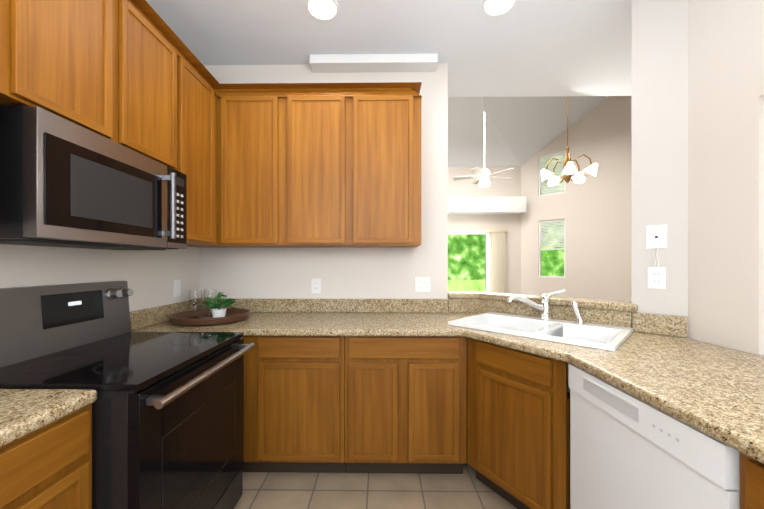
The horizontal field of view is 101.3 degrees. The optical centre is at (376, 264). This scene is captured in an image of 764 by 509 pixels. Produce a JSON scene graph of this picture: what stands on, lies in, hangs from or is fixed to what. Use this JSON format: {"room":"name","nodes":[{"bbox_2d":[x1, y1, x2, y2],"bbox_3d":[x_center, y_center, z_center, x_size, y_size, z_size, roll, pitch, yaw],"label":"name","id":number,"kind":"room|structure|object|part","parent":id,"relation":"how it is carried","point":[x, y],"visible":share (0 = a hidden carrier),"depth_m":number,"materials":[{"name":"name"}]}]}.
{"room":"kitchen","nodes":[
{"label":"kitchen","id":0,"kind":"room"},
{"bbox_2d":[0,244,198,311],"bbox_3d":[-1.481,-0.140,0.170,0.120,2.840,4.820,0,0,1],"label":"wall","id":1,"kind":"structure","parent":0,"point":[149,276],"depth_m":1.66,"materials":[{"name":"beige paint"}]},
{"bbox_2d":[0,0,176,169],"bbox_3d":[-1.239,-0.826,1.310,0.331,0.648,0.801,0,0,1],"label":"upper cabinet","id":2,"kind":"object","parent":1,"relation":"attached to","point":[107,69],"visible":0.92,"depth_m":1.21,"materials":[{"name":"brown wood"}]},
{"bbox_2d":[0,105,186,249],"bbox_3d":[-1.195,-0.282,1.337,0.420,0.416,0.744,0,0,1],"label":"over-the-range microwave","id":3,"kind":"object","parent":2,"relation":"attached to","point":[65,183],"visible":1,"depth_m":1.10,"materials":[{"name":"silver metal"}]},
{"bbox_2d":[128,0,220,97],"bbox_3d":[-1.110,-1.176,0.972,0.066,0.092,2.432,0,0,1],"label":"crown molding","id":4,"kind":"structure","parent":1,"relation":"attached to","point":[148,13],"depth_m":1.71,"materials":[{"name":"brown wood"}]},
{"bbox_2d":[173,280,180,296],"bbox_3d":[-1.392,0.167,2.185,0.008,0.116,0.072,0,0,1],"label":"electrical outlet","id":5,"kind":"object","parent":1,"relation":"attached to","point":[176,288],"visible":1,"depth_m":2.18,"materials":[{"name":"white plastic"}]},
{"bbox_2d":[177,56,215,244],"bbox_3d":[-1.232,-0.640,1.918,0.331,1.020,0.411,0,0,1],"label":"upper cabinet","id":6,"kind":"object","parent":1,"relation":"attached to","point":[196,130],"visible":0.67,"depth_m":1.88,"materials":[{"name":"brown wood"}]},
{"bbox_2d":[199,63,447,312],"bbox_3d":[-0.420,-0.140,2.508,1.945,2.840,0.120,0,0,1],"label":"wall","id":7,"kind":"structure","parent":0,"point":[339,272],"depth_m":2.44,"materials":[{"name":"beige paint"}]},
{"bbox_2d":[187,96,238,247],"bbox_3d":[-1.224,-0.640,2.290,0.338,1.020,0.332,0,0,1],"label":"cabinet frame","id":8,"kind":"object","parent":7,"relation":"attached to","point":[219,101],"depth_m":2.14,"materials":[{"name":"brown wood"}]},
{"bbox_2d":[223,96,294,247],"bbox_3d":[-0.846,-0.640,2.285,0.419,1.020,0.332,0,0,1],"label":"upper cabinet","id":9,"kind":"object","parent":7,"relation":"attached to","point":[252,125],"depth_m":2.13,"materials":[{"name":"brown wood"}]},
{"bbox_2d":[311,279,320,292],"bbox_3d":[-0.473,0.170,2.443,0.072,0.116,0.008,0,0,1],"label":"electrical outlet","id":10,"kind":"object","parent":7,"relation":"attached to","point":[315,285],"visible":1,"depth_m":2.44,"materials":[{"name":"white plastic"}]},
{"bbox_2d":[283,96,350,247],"bbox_3d":[-0.411,-0.640,2.280,0.451,1.020,0.332,0,0,1],"label":"upper cabinet","id":11,"kind":"object","parent":7,"relation":"attached to","point":[314,172],"depth_m":2.12,"materials":[{"name":"brown wood"}]},
{"bbox_2d":[221,82,421,97],"bbox_3d":[-0.367,-1.176,2.160,1.343,0.092,0.094,0,0,1],"label":"crown molding","id":12,"kind":"structure","parent":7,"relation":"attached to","point":[282,90],"depth_m":2.15,"materials":[{"name":"brown wood"}]},
{"bbox_2d":[351,95,420,246],"bbox_3d":[0.060,-0.640,2.274,0.490,1.020,0.332,0,0,1],"label":"upper cabinet","id":13,"kind":"object","parent":7,"relation":"attached to","point":[386,129],"depth_m":2.12,"materials":[{"name":"brown wood"}]},
{"bbox_2d":[415,277,429,291],"bbox_3d":[0.358,0.158,2.433,0.118,0.116,0.008,0,0,1],"label":"electrical outlet","id":14,"kind":"object","parent":7,"relation":"attached to","point":[422,284],"visible":1,"depth_m":2.43,"materials":[{"name":"white plastic"}]},
{"bbox_2d":[234,464,516,508],"bbox_3d":[2.113,1.330,2.917,9.000,0.100,11.400,0,0,1],"label":"floor","id":15,"kind":"structure","parent":0,"point":[467,489],"depth_m":1.76,"materials":[{"name":"tile"}]},
{"bbox_2d":[0,403,91,508],"bbox_3d":[-1.128,0.849,0.707,0.568,0.864,0.490,0,0,1],"label":"base cabinet","id":16,"kind":"object","parent":15,"relation":"on","point":[48,466],"visible":0.92,"depth_m":0.79,"materials":[{"name":"brown wood"}]},
{"bbox_2d":[0,389,96,446],"bbox_3d":[-1.138,0.395,-0.295,0.568,0.040,2.497,0,0,1],"label":"countertop","id":17,"kind":"structure","parent":16,"relation":"on","point":[23,412],"depth_m":0.84,"materials":[{"name":"beige stone"}]},
{"bbox_2d":[0,281,254,508],"bbox_3d":[-1.029,0.685,1.323,0.752,1.190,0.735,0,0,1],"label":"range","id":18,"kind":"object","parent":15,"relation":"on","point":[167,420],"visible":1,"depth_m":1.20,"materials":[{"name":"black metal"}]},
{"bbox_2d":[241,336,345,472],"bbox_3d":[-0.791,0.848,2.141,1.208,0.863,0.619,0,0,1],"label":"base cabinet","id":19,"kind":"object","parent":15,"relation":"on","point":[294,403],"visible":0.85,"depth_m":1.83,"materials":[{"name":"brown wood"}]},
{"bbox_2d":[345,336,466,473],"bbox_3d":[0.173,0.848,2.129,0.716,0.863,0.619,0,0,1],"label":"base cabinet","id":20,"kind":"object","parent":15,"relation":"on","point":[405,404],"visible":1,"depth_m":1.83,"materials":[{"name":"brown wood"}]},
{"bbox_2d":[131,312,474,338],"bbox_3d":[-0.301,0.395,1.899,2.190,0.040,1.086,0,0,1],"label":"countertop","id":21,"kind":"structure","parent":20,"relation":"on","point":[257,323],"depth_m":1.89,"materials":[{"name":"beige stone"}]},
{"bbox_2d":[130,299,201,330],"bbox_3d":[-1.383,0.321,2.059,0.027,0.105,0.722,0,0,1],"label":"backsplash","id":22,"kind":"structure","parent":21,"relation":"on","point":[142,318],"depth_m":1.96,"materials":[{"name":"beige stone"}]},
{"bbox_2d":[169,308,250,326],"bbox_3d":[-1.097,0.349,2.086,0.481,0.050,0.481,0,0,1],"label":"decorative tray","id":23,"kind":"object","parent":21,"relation":"on","point":[232,315],"visible":0.88,"depth_m":1.99,"materials":[{"name":"brown wood"}]},
{"bbox_2d":[188,290,201,317],"bbox_3d":[-1.232,0.270,2.127,0.080,0.185,0.080,0,0,1],"label":"wine glass","id":24,"kind":"object","parent":23,"relation":"on","point":[195,297],"visible":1,"depth_m":2.10,"materials":[{"name":"white"}]},
{"bbox_2d":[204,289,216,315],"bbox_3d":[-1.181,0.270,2.222,0.080,0.185,0.080,0,0,1],"label":"wine glass","id":25,"kind":"object","parent":23,"relation":"on","point":[210,293],"visible":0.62,"depth_m":2.19,"materials":[{"name":"white"}]},
{"bbox_2d":[201,292,235,317],"bbox_3d":[-1.062,0.274,2.120,0.220,0.178,0.215,0,0,1],"label":"potted plant","id":26,"kind":"object","parent":23,"relation":"on","point":[219,309],"visible":1,"depth_m":2.09,"materials":[{"name":"green plant"}]},
{"bbox_2d":[202,299,447,312],"bbox_3d":[-0.421,0.321,2.435,1.942,0.105,0.023,0,0,1],"label":"backsplash","id":27,"kind":"structure","parent":21,"relation":"on","point":[254,305],"depth_m":2.42,"materials":[{"name":"beige stone"}]},
{"bbox_2d":[467,338,569,508],"bbox_3d":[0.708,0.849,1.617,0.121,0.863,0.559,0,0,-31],"label":"base cabinet","id":28,"kind":"object","parent":15,"relation":"on","point":[518,429],"visible":0.88,"depth_m":1.53,"materials":[{"name":"brown wood"}]},
{"bbox_2d":[569,363,739,508],"bbox_3d":[1.098,0.850,1.020,0.593,0.861,0.602,0,0,1],"label":"dishwasher","id":29,"kind":"object","parent":15,"relation":"on","point":[628,451],"visible":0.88,"depth_m":0.98,"materials":[{"name":"white"}]},
{"bbox_2d":[740,452,763,508],"bbox_3d":[1.193,0.849,0.471,0.776,0.864,0.485,0,0,1],"label":"base cabinet","id":30,"kind":"object","parent":15,"relation":"on","point":[751,483],"visible":0.73,"depth_m":0.67,"materials":[{"name":"brown wood"}]},
{"bbox_2d":[443,313,763,463],"bbox_3d":[1.028,0.395,0.425,1.102,0.040,3.990,0,0,1],"label":"countertop","id":31,"kind":"structure","parent":30,"relation":"on","point":[714,391],"depth_m":1.07,"materials":[{"name":"beige stone"}]},
{"bbox_2d":[448,312,633,377],"bbox_3d":[0.931,0.463,1.835,0.560,0.220,0.830,0,0,-44],"label":"sink","id":32,"kind":"object","parent":31,"relation":"in","point":[603,337],"visible":0.46,"depth_m":1.81,"materials":[{"name":"white ceramic"}]},
{"bbox_2d":[507,290,583,323],"bbox_3d":[1.048,0.256,1.954,0.224,0.192,0.389,0,0,-44],"label":"faucet","id":33,"kind":"object","parent":31,"relation":"on","point":[544,306],"visible":1,"depth_m":1.99,"materials":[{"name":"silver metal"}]},
{"bbox_2d":[146,0,631,96],"bbox_3d":[2.221,-1.610,0.250,7.520,0.100,5.310,0,0,1],"label":"ceiling","id":34,"kind":"structure","parent":0,"point":[523,48],"depth_m":2.16,"materials":[{"name":"white paint"}]},
{"bbox_2d":[306,0,338,20],"bbox_3d":[-0.330,-1.555,1.901,0.200,0.010,0.200,0,0,1],"label":"recessed light","id":35,"kind":"object","parent":34,"relation":"in","point":[324,10],"visible":1,"depth_m":1.91,"materials":[{"name":"white"}]},
{"bbox_2d":[309,53,437,72],"bbox_3d":[-0.024,-1.528,2.382,0.953,0.065,0.120,0,0,1],"label":"ceiling bulkhead","id":36,"kind":"object","parent":34,"relation":"attached to","point":[321,63],"visible":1,"depth_m":2.33,"materials":[{"name":"white paint"}]},
{"bbox_2d":[482,0,516,16],"bbox_3d":[0.730,-1.555,1.867,0.200,0.010,0.200,0,0,1],"label":"recessed light","id":37,"kind":"object","parent":34,"relation":"in","point":[492,8],"visible":1,"depth_m":1.89,"materials":[{"name":"white"}]},
{"bbox_2d":[448,166,520,293],"bbox_3d":[1.547,-0.671,7.524,3.957,3.900,0.120,0,0,1],"label":"wall","id":38,"kind":"structure","parent":0,"point":[501,187],"depth_m":7.45,"materials":[{"name":"beige paint"}]},
{"bbox_2d":[448,232,488,291],"bbox_3d":[1.568,0.254,7.514,2.200,2.050,0.060,0,0,1],"label":"door","id":39,"kind":"structure","parent":38,"relation":"in","point":[468,261],"depth_m":7.50,"materials":[{"name":"white"}]},
{"bbox_2d":[448,229,507,292],"bbox_3d":[1.742,0.219,7.392,2.650,2.080,0.100,0,0,1],"label":"window blinds","id":40,"kind":"object","parent":38,"relation":"attached to","point":[497,260],"visible":0.54,"depth_m":7.35,"materials":[{"name":"beige"}]},
{"bbox_2d":[448,196,525,214],"bbox_3d":[1.484,-1.361,7.304,3.837,0.360,0.319,0,0,1],"label":"soffit","id":41,"kind":"structure","parent":38,"relation":"attached to","point":[486,205],"depth_m":7.13,"materials":[{"name":"white paint"}]},
{"bbox_2d":[448,96,607,166],"bbox_3d":[2.742,-4.079,5.249,6.403,3.660,4.640,0,0,1],"label":"ceiling","id":42,"kind":"structure","parent":0,"point":[520,131],"depth_m":6.57,"materials":[{"name":"white paint"}]},
{"bbox_2d":[453,97,514,186],"bbox_3d":[1.865,-2.435,5.449,1.029,2.209,0.983,0,0,1],"label":"ceiling fan","id":43,"kind":"object","parent":42,"relation":"hanging from","point":[484,176],"visible":0.98,"depth_m":5.38,"materials":[{"name":"white"}]},
{"bbox_2d":[541,96,597,185],"bbox_3d":[2.247,-2.922,3.725,0.564,3.924,0.568,0,0,1],"label":"chandelier","id":44,"kind":"object","parent":42,"relation":"hanging from","point":[569,168],"visible":1,"depth_m":3.71,"materials":[{"name":"white glass"}]},
{"bbox_2d":[567,378,569,392],"bbox_3d":[1.038,0.772,2.163,0.980,1.015,0.775,0,0,1],"label":"wall","id":45,"kind":"structure","parent":0,"point":[568,389],"depth_m":1.99,"materials":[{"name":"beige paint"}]},
{"bbox_2d":[448,298,631,327],"bbox_3d":[0.996,0.320,2.093,0.893,0.108,0.671,0,0,1],"label":"backsplash","id":46,"kind":"structure","parent":45,"relation":"attached to","point":[606,317],"depth_m":2.10,"materials":[{"name":"beige stone"}]},
{"bbox_2d":[448,291,637,311],"bbox_3d":[1.056,0.244,2.149,1.012,0.040,0.842,0,0,1],"label":"wall cap","id":47,"kind":"object","parent":45,"relation":"on","point":[603,304],"visible":0.75,"depth_m":2.02,"materials":[{"name":"beige stone"}]},
{"bbox_2d":[521,96,631,300],"bbox_3d":[4.725,-1.751,6.195,0.120,6.060,3.600,0,0,-44],"label":"wall","id":48,"kind":"structure","parent":0,"point":[595,212],"depth_m":6.43,"materials":[{"name":"beige paint"}]},
{"bbox_2d":[539,151,565,277],"bbox_3d":[3.930,-1.081,7.009,0.060,2.760,0.551,0,0,-44],"label":"angled window","id":49,"kind":"structure","parent":48,"relation":"in","point":[552,248],"depth_m":6.99,"materials":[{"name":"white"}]},
{"bbox_2d":[631,0,687,337],"bbox_3d":[1.578,-0.140,1.731,0.280,2.840,0.245,0,0,1],"label":"wall","id":50,"kind":"structure","parent":0,"point":[659,112],"depth_m":1.68,"materials":[{"name":"grey paint"}]},
{"bbox_2d":[646,225,666,266],"bbox_3d":[1.508,-0.098,1.689,0.014,0.225,0.085,0,0,-44],"label":"outlet","id":51,"kind":"object","parent":50,"relation":"attached to","point":[656,236],"depth_m":1.69,"materials":[{"name":"white plastic"}]},
{"bbox_3d":[1.504,-0.035,1.688,0.006,0.099,0.024,0,0,-45],"label":"electrical outlet with cord","id":52,"kind":"part","parent":51,"relation":"part of","materials":[{"name":"white plastic"}]},
{"bbox_2d":[648,267,665,288],"bbox_3d":[1.510,0.074,1.691,0.008,0.116,0.072,0,0,-44],"label":"electrical outlet","id":53,"kind":"object","parent":50,"relation":"attached to","point":[656,277],"visible":1,"depth_m":1.69,"materials":[{"name":"white plastic"}]},
{"bbox_2d":[688,0,763,355],"bbox_3d":[1.648,-0.140,-0.335,0.150,2.840,3.885,0,0,1],"label":"wall","id":54,"kind":"structure","parent":0,"point":[725,173],"depth_m":1.43,"materials":[{"name":"beige paint"}]}
]}

